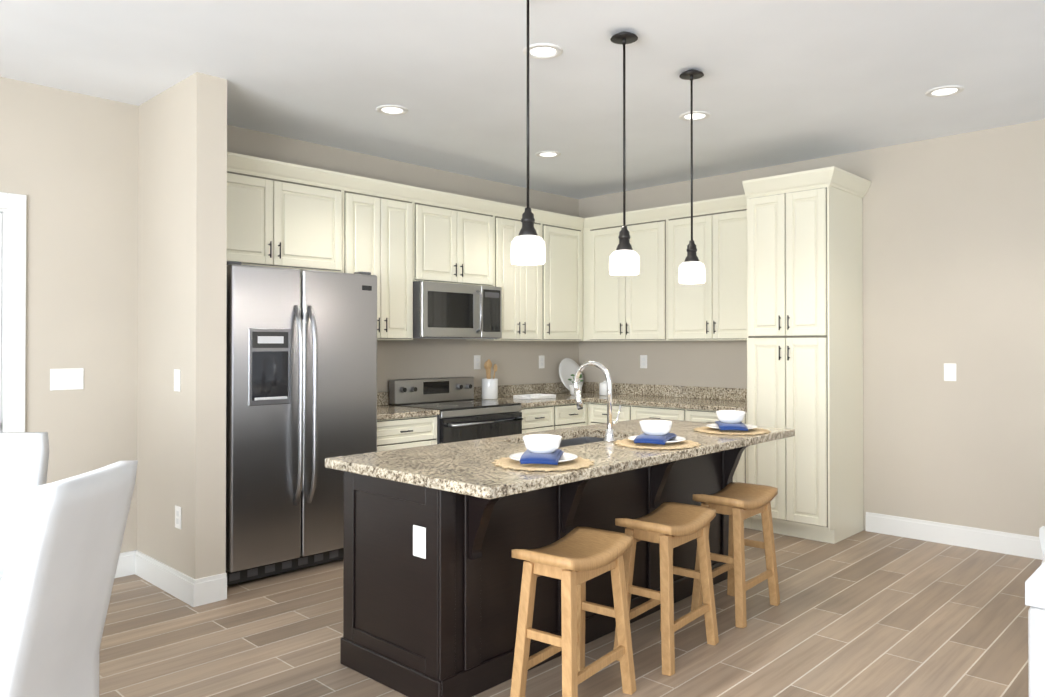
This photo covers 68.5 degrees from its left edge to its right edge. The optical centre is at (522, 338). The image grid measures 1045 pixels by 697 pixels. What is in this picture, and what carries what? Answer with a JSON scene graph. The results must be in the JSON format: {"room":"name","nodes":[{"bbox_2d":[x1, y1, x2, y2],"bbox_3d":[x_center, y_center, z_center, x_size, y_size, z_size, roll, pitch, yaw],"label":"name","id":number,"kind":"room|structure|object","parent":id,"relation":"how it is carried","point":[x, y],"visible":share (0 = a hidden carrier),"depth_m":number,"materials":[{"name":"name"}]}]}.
{"room":"kitchen","nodes":[
{"label":"kitchen","id":0,"kind":"room"},
{"bbox_2d":[137,72,226,578],"bbox_3d":[-1.913,0.000,4.283,0.810,2.743,0.160,0,-1,44],"label":"wall","id":1,"kind":"structure","parent":0,"point":[182,256],"depth_m":4.06,"materials":[{"name":"paint"}]},
{"bbox_2d":[131,550,202,606],"bbox_3d":[-1.968,1.303,4.204,0.826,0.135,0.016,0,-1,44],"label":"baseboard","id":2,"kind":"structure","parent":1,"relation":"attached to","point":[189,590],"depth_m":4.14,"materials":[{"name":"white wood"}]},
{"bbox_2d":[174,369,179,391],"bbox_3d":[-1.846,0.223,4.098,0.075,0.118,0.008,0,-1,44],"label":"light switch","id":3,"kind":"object","parent":1,"relation":"attached to","point":[177,380],"visible":1,"depth_m":4.09,"materials":[{"name":"white plastic"}]},
{"bbox_2d":[175,505,180,528],"bbox_3d":[-1.831,0.950,4.079,0.075,0.118,0.007,0,-1,44],"label":"outlet","id":4,"kind":"object","parent":1,"relation":"attached to","point":[178,517],"visible":1,"depth_m":4.07,"materials":[{"name":"white plastic"}]},
{"bbox_2d":[0,77,578,552],"bbox_3d":[-2.449,0.001,4.419,0.150,2.743,8.750,0,-1,44],"label":"wall","id":5,"kind":"structure","parent":0,"point":[68,163],"depth_m":4.36,"materials":[{"name":"paint"}]},
{"bbox_2d":[0,213,1,431],"bbox_3d":[-3.051,0.346,3.715,0.120,2.026,0.893,0,-1,44],"label":"entry door","id":6,"kind":"structure","parent":5,"relation":"in","point":[0,309],"depth_m":4.05,"materials":[{"name":"white wood"}]},
{"bbox_2d":[0,192,26,431],"bbox_3d":[-3.083,0.299,3.746,0.170,2.135,1.095,0,-1,44],"label":"door frame","id":7,"kind":"structure","parent":5,"relation":"attached to","point":[13,207],"depth_m":4.05,"materials":[{"name":"white wood"}]},
{"bbox_2d":[50,368,83,390],"bbox_3d":[-2.513,0.224,4.236,0.008,0.118,0.165,0,-1,44],"label":"switch plate","id":8,"kind":"object","parent":5,"relation":"attached to","point":[68,379],"visible":1,"depth_m":4.23,"materials":[{"name":"white plastic"}]},
{"bbox_2d":[115,551,130,577],"bbox_3d":[-2.464,1.304,4.274,0.016,0.135,0.525,0,-1,44],"label":"baseboard","id":9,"kind":"structure","parent":5,"relation":"attached to","point":[123,569],"depth_m":4.43,"materials":[{"name":"white wood"}]},
{"bbox_2d":[227,160,342,272],"bbox_3d":[-1.666,-0.744,4.873,0.348,0.600,1.013,0,-1,44],"label":"upper cabinet","id":10,"kind":"object","parent":5,"relation":"attached to","point":[277,217],"depth_m":4.81,"materials":[{"name":"beige wood"}]},
{"bbox_2d":[343,180,414,339],"bbox_3d":[-1.083,-0.516,5.475,0.348,1.048,0.662,0,-1,44],"label":"upper cabinet","id":11,"kind":"object","parent":5,"relation":"attached to","point":[397,239],"depth_m":5.35,"materials":[{"name":"beige wood"}]},
{"bbox_2d":[415,192,494,286],"bbox_3d":[-0.621,-0.726,5.954,0.348,0.620,0.807,0,-1,44],"label":"upper cabinet","id":12,"kind":"object","parent":5,"relation":"attached to","point":[455,239],"depth_m":5.81,"materials":[{"name":"beige wood"}]},
{"bbox_2d":[413,281,501,338],"bbox_3d":[-0.575,-0.206,5.904,0.475,0.411,0.799,0,-1,44],"label":"microwave","id":13,"kind":"object","parent":12,"relation":"attached to","point":[450,311],"visible":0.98,"depth_m":5.72,"materials":[{"name":"grey metal"}]},
{"bbox_2d":[474,355,480,368],"bbox_3d":[-0.380,0.198,6.443,0.007,0.118,0.075,0,-1,44],"label":"electrical outlet plate","id":14,"kind":"object","parent":5,"relation":"attached to","point":[477,361],"visible":1,"depth_m":6.44,"materials":[{"name":"white plastic"}]},
{"bbox_2d":[466,208,550,340],"bbox_3d":[-0.119,-0.508,6.472,0.348,1.048,0.634,0,-1,44],"label":"upper cabinet","id":15,"kind":"object","parent":5,"relation":"attached to","point":[526,289],"depth_m":6.33,"materials":[{"name":"beige wood"}]},
{"bbox_2d":[474,382,569,397],"bbox_3d":[0.048,0.457,6.866,0.026,0.100,1.448,0,-1,44],"label":"backsplash","id":16,"kind":"structure","parent":5,"relation":"attached to","point":[542,388],"depth_m":6.85,"materials":[{"name":"beige stone"}]},
{"bbox_2d":[539,355,544,367],"bbox_3d":[0.176,0.212,7.019,0.007,0.118,0.075,0,-1,44],"label":"electrical outlet plate","id":17,"kind":"object","parent":5,"relation":"attached to","point":[541,361],"visible":1,"depth_m":7.02,"materials":[{"name":"white plastic"}]},
{"bbox_2d":[551,216,582,340],"bbox_3d":[0.219,-0.505,6.822,0.348,1.048,0.623,0,-1,44],"label":"upper cabinet","id":18,"kind":"object","parent":5,"relation":"attached to","point":[566,235],"depth_m":6.75,"materials":[{"name":"beige wood"}]},
{"bbox_2d":[0,0,1044,198],"bbox_3d":[0.139,-1.440,1.928,7.350,0.100,8.750,0,-1,44],"label":"ceiling","id":19,"kind":"structure","parent":0,"point":[780,82],"depth_m":3.96,"materials":[{"name":"paint"}]},
{"bbox_2d":[376,105,407,114],"bbox_3d":[-0.779,-1.366,4.588,0.190,0.006,0.190,0,-1,44],"label":"recessed light","id":20,"kind":"object","parent":19,"relation":"in","point":[391,109],"visible":0.98,"depth_m":4.58,"materials":[{"name":"white"}]},
{"bbox_2d":[510,0,545,264],"bbox_3d":[0.021,-0.837,2.995,0.138,1.088,0.138,0,-1,44],"label":"pendant light","id":21,"kind":"object","parent":19,"relation":"hanging from","point":[527,231],"visible":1,"depth_m":2.97,"materials":[{"name":"black"}]},
{"bbox_2d":[523,43,562,58],"bbox_3d":[0.098,-1.373,3.671,0.190,0.006,0.190,0,-1,44],"label":"recessed light","id":22,"kind":"object","parent":19,"relation":"in","point":[543,51],"visible":0.96,"depth_m":3.66,"materials":[{"name":"white"}]},
{"bbox_2d":[535,151,560,157],"bbox_3d":[0.189,-1.357,5.655,0.190,0.006,0.190,0,-1,44],"label":"recessed light","id":23,"kind":"object","parent":19,"relation":"in","point":[547,154],"visible":1,"depth_m":5.66,"materials":[{"name":"white"}]},
{"bbox_2d":[609,31,639,275],"bbox_3d":[0.459,-0.833,3.456,0.138,1.088,0.138,0,-1,44],"label":"pendant light","id":24,"kind":"object","parent":19,"relation":"hanging from","point":[623,38],"visible":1,"depth_m":3.44,"materials":[{"name":"black"}]},
{"bbox_2d":[678,69,705,283],"bbox_3d":[0.866,-0.830,3.928,0.138,1.088,0.138,0,-1,44],"label":"pendant light","id":25,"kind":"object","parent":19,"relation":"hanging from","point":[691,75],"visible":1,"depth_m":3.92,"materials":[{"name":"black"}]},
{"bbox_2d":[679,111,710,120],"bbox_3d":[1.058,-1.365,4.710,0.190,0.006,0.190,0,-1,44],"label":"recessed light","id":26,"kind":"object","parent":19,"relation":"in","point":[698,115],"visible":0.9,"depth_m":4.70,"materials":[{"name":"white"}]},
{"bbox_2d":[925,85,963,96],"bbox_3d":[2.338,-1.368,4.250,0.190,0.006,0.190,0,-1,44],"label":"recessed light","id":27,"kind":"object","parent":19,"relation":"in","point":[945,91],"visible":1,"depth_m":4.24,"materials":[{"name":"white"}]},
{"bbox_2d":[99,528,1042,696],"bbox_3d":[0.139,1.403,1.906,7.350,0.100,8.750,0,-1,44],"label":"floor","id":28,"kind":"structure","parent":0,"point":[864,613],"depth_m":3.51,"materials":[{"name":"brown wood"}]},
{"bbox_2d":[0,432,49,583],"bbox_3d":[-1.998,0.852,2.633,0.489,0.988,0.632,0,0,-8],"label":"chair","id":29,"kind":"object","parent":28,"relation":"on","point":[24,458],"visible":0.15,"depth_m":2.87,"materials":[{"name":"white fabric"}]},
{"bbox_2d":[0,460,137,696],"bbox_3d":[-1.419,0.848,2.019,0.632,0.988,0.489,0,0,-2],"label":"chair","id":30,"kind":"object","parent":28,"relation":"on","point":[56,584],"visible":1,"depth_m":1.94,"materials":[{"name":"white fabric"}]},
{"bbox_2d":[226,261,376,584],"bbox_3d":[-1.478,0.466,4.713,0.808,1.777,0.957,0,-1,44],"label":"fridge","id":31,"kind":"object","parent":28,"relation":"on","point":[301,376],"visible":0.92,"depth_m":4.39,"materials":[{"name":"grey metal"}]},
{"bbox_2d":[377,392,439,451],"bbox_3d":[-1.001,0.887,5.331,0.646,0.985,0.597,0,-1,44],"label":"base cabinet","id":32,"kind":"object","parent":28,"relation":"on","point":[400,427],"visible":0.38,"depth_m":5.18,"materials":[{"name":"beige wood"}]},
{"bbox_2d":[389,377,522,443],"bbox_3d":[-0.481,0.846,5.805,0.684,1.075,0.799,0,-1,44],"label":"range","id":33,"kind":"object","parent":28,"relation":"on","point":[463,416],"visible":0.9,"depth_m":5.75,"materials":[{"name":"grey metal"}]},
{"bbox_2d":[340,450,743,696],"bbox_3d":[0.283,0.952,3.776,0.887,0.830,2.258,0,-1,44],"label":"kitchen island","id":34,"kind":"object","parent":28,"relation":"on","point":[435,535],"depth_m":3.06,"materials":[{"name":"wood"}]},
{"bbox_2d":[325,418,794,501],"bbox_3d":[0.347,0.517,3.710,1.019,0.040,2.404,0,-1,44],"label":"island countertop","id":35,"kind":"structure","parent":34,"relation":"on","point":[462,469],"depth_m":3.18,"materials":[{"name":"beige stone"}]},
{"bbox_2d":[492,434,593,471],"bbox_3d":[0.082,0.438,3.016,0.402,0.106,0.402,0,-1,44],"label":"place setting","id":36,"kind":"object","parent":35,"relation":"on","point":[542,452],"visible":1,"depth_m":2.95,"materials":[{"name":"white ceramic"}]},
{"bbox_2d":[560,434,604,445],"bbox_3d":[0.257,0.632,3.861,0.394,0.212,0.707,0,-1,44],"label":"sink","id":37,"kind":"object","parent":35,"relation":"in","point":[576,437],"depth_m":4.19,"materials":[{"name":"silver metal"}]},
{"bbox_2d":[573,361,620,441],"bbox_3d":[0.370,0.303,3.796,0.252,0.387,0.111,0,-1,44],"label":"faucet","id":38,"kind":"object","parent":35,"relation":"on","point":[609,434],"visible":1,"depth_m":3.72,"materials":[{"name":"silver metal"}]},
{"bbox_2d":[613,420,700,449],"bbox_3d":[0.629,0.442,3.599,0.405,0.106,0.405,0,-1,44],"label":"place setting","id":39,"kind":"object","parent":35,"relation":"on","point":[656,435],"visible":1,"depth_m":3.54,"materials":[{"name":"white ceramic"}]},
{"bbox_2d":[693,410,770,434],"bbox_3d":[1.129,0.446,4.145,0.401,0.106,0.401,0,-1,44],"label":"place setting","id":40,"kind":"object","parent":35,"relation":"on","point":[729,422],"visible":1,"depth_m":4.08,"materials":[{"name":"white ceramic"}]},
{"bbox_2d":[519,402,588,433],"bbox_3d":[0.077,0.962,6.418,0.685,0.850,0.851,0,-1,44],"label":"base cabinet","id":41,"kind":"object","parent":28,"relation":"on","point":[554,415],"depth_m":6.21,"materials":[{"name":"beige wood"}]},
{"bbox_2d":[473,390,612,405],"bbox_3d":[0.266,0.522,6.654,0.634,0.034,1.448,0,-1,44],"label":"countertop","id":42,"kind":"structure","parent":41,"relation":"on","point":[559,397],"depth_m":6.34,"materials":[{"name":"beige stone"}]},
{"bbox_2d":[482,359,497,398],"bbox_3d":[-0.273,0.336,6.394,0.136,0.332,0.136,0,-1,44],"label":"utensil crock","id":43,"kind":"object","parent":42,"relation":"on","point":[489,387],"visible":1,"depth_m":6.34,"materials":[{"name":"white ceramic"}]},
{"bbox_2d":[513,393,555,399],"bbox_3d":[0.104,0.488,6.488,0.200,0.028,0.367,0,-1,44],"label":"tray","id":44,"kind":"object","parent":42,"relation":"on","point":[534,396],"visible":1,"depth_m":6.42,"materials":[{"name":"white ceramic"}]},
{"bbox_2d":[559,358,582,389],"bbox_3d":[0.454,0.338,7.138,0.106,0.314,0.330,0,-1,44],"label":"platter","id":45,"kind":"object","parent":42,"relation":"on","point":[568,367],"visible":0.71,"depth_m":7.13,"materials":[{"name":"white ceramic"}]},
{"bbox_2d":[568,374,583,394],"bbox_3d":[0.480,0.413,6.906,0.116,0.185,0.179,0,-1,44],"label":"plant pot","id":46,"kind":"object","parent":42,"relation":"on","point":[572,388],"visible":0.44,"depth_m":6.88,"materials":[{"name":"white ceramic"}]},
{"bbox_2d":[599,380,606,395],"bbox_3d":[0.742,0.439,6.860,0.110,0.132,0.110,0,-1,44],"label":"canister","id":47,"kind":"object","parent":42,"relation":"on","point":[603,388],"visible":0.71,"depth_m":6.82,"materials":[{"name":"white ceramic"}]},
{"bbox_2d":[510,527,635,696],"bbox_3d":[0.194,1.060,2.864,0.277,0.607,0.454,0,-1,37],"label":"stool","id":48,"kind":"object","parent":28,"relation":"on","point":[574,560],"visible":1,"depth_m":2.77,"materials":[{"name":"brown wood"}]},
{"bbox_2d":[589,402,636,424],"bbox_3d":[0.920,0.963,6.549,0.524,0.850,0.685,0,-1,44],"label":"base cabinet","id":49,"kind":"object","parent":28,"relation":"on","point":[597,410],"depth_m":6.34,"materials":[{"name":"beige wood"}]},
{"bbox_2d":[637,406,672,419],"bbox_3d":[1.270,0.961,6.259,0.638,0.850,0.616,0,-1,44],"label":"base cabinet","id":50,"kind":"object","parent":28,"relation":"on","point":[658,412],"depth_m":6.05,"materials":[{"name":"beige wood"}]},
{"bbox_2d":[613,502,718,675],"bbox_3d":[0.631,1.063,3.352,0.277,0.607,0.454,0,-1,39],"label":"stool","id":51,"kind":"object","parent":28,"relation":"on","point":[668,527],"visible":0.96,"depth_m":3.26,"materials":[{"name":"brown wood"}]},
{"bbox_2d":[673,410,751,528],"bbox_3d":[1.611,0.959,5.929,0.566,0.850,0.616,0,-1,44],"label":"base cabinet","id":52,"kind":"object","parent":28,"relation":"on","point":[710,416],"depth_m":5.69,"materials":[{"name":"beige wood"}]},
{"bbox_2d":[589,394,746,410],"bbox_3d":[1.292,0.519,6.228,1.434,0.034,0.634,0,-1,44],"label":"countertop","id":53,"kind":"structure","parent":52,"relation":"on","point":[641,399],"depth_m":6.11,"materials":[{"name":"beige stone"}]},
{"bbox_2d":[691,482,779,627],"bbox_3d":[1.079,1.067,3.873,0.277,0.607,0.454,0,-1,40],"label":"stool","id":54,"kind":"object","parent":28,"relation":"on","point":[738,503],"visible":0.94,"depth_m":3.79,"materials":[{"name":"brown wood"}]},
{"bbox_2d":[742,166,870,543],"bbox_3d":[2.039,0.126,5.494,0.656,2.510,0.656,0,-1,44],"label":"pantry","id":55,"kind":"object","parent":28,"relation":"on","point":[805,305],"visible":0.92,"depth_m":5.29,"materials":[{"name":"beige wood"}]},
{"bbox_2d":[1025,526,1044,696],"bbox_3d":[2.904,0.896,3.118,1.055,0.908,2.190,0,-1,44],"label":"sofa","id":56,"kind":"object","parent":28,"relation":"on","point":[1035,591],"visible":1,"depth_m":2.68,"materials":[{"name":"white fabric"}]},
{"bbox_2d":[579,120,1044,536],"bbox_3d":[3.182,0.005,4.956,7.200,2.743,0.150,0,-1,44],"label":"wall","id":57,"kind":"structure","parent":0,"point":[954,249],"depth_m":5.19,"materials":[{"name":"paint"}]},
{"bbox_2d":[583,222,586,340],"bbox_3d":[0.589,-0.503,7.117,0.466,1.048,0.348,0,-1,44],"label":"upper cabinet","id":58,"kind":"object","parent":57,"relation":"attached to","point":[585,223],"depth_m":6.93,"materials":[{"name":"beige wood"}]},
{"bbox_2d":[587,214,654,340],"bbox_3d":[1.029,-0.506,6.692,0.896,1.048,0.348,0,-1,44],"label":"upper cabinet","id":59,"kind":"object","parent":57,"relation":"attached to","point":[654,299],"depth_m":6.63,"materials":[{"name":"beige wood"}]},
{"bbox_2d":[640,355,646,367],"bbox_3d":[1.085,0.206,6.871,0.075,0.118,0.007,0,-1,44],"label":"electrical outlet plate","id":60,"kind":"object","parent":57,"relation":"attached to","point":[643,361],"visible":1,"depth_m":6.87,"materials":[{"name":"white plastic"}]},
{"bbox_2d":[582,382,746,401],"bbox_3d":[1.285,0.455,6.658,2.042,0.100,0.026,0,-1,44],"label":"backsplash","id":61,"kind":"structure","parent":57,"relation":"attached to","point":[734,394],"depth_m":6.60,"materials":[{"name":"beige stone"}]},
{"bbox_2d":[655,198,746,340],"bbox_3d":[1.579,-0.510,6.161,0.918,1.048,0.348,0,-1,44],"label":"upper cabinet","id":62,"kind":"object","parent":57,"relation":"attached to","point":[715,309],"depth_m":6.07,"materials":[{"name":"beige wood"}]},
{"bbox_2d":[944,363,955,380],"bbox_3d":[2.867,0.225,5.147,0.075,0.118,0.008,0,-1,44],"label":"switch plate","id":63,"kind":"object","parent":57,"relation":"attached to","point":[949,371],"visible":1,"depth_m":5.15,"materials":[{"name":"white plastic"}]},
{"bbox_2d":[866,512,1043,559],"bbox_3d":[4.091,1.301,3.951,4.510,0.135,0.016,0,-1,44],"label":"baseboard","id":64,"kind":"structure","parent":57,"relation":"attached to","point":[950,534],"depth_m":5.10,"materials":[{"name":"white wood"}]}
]}

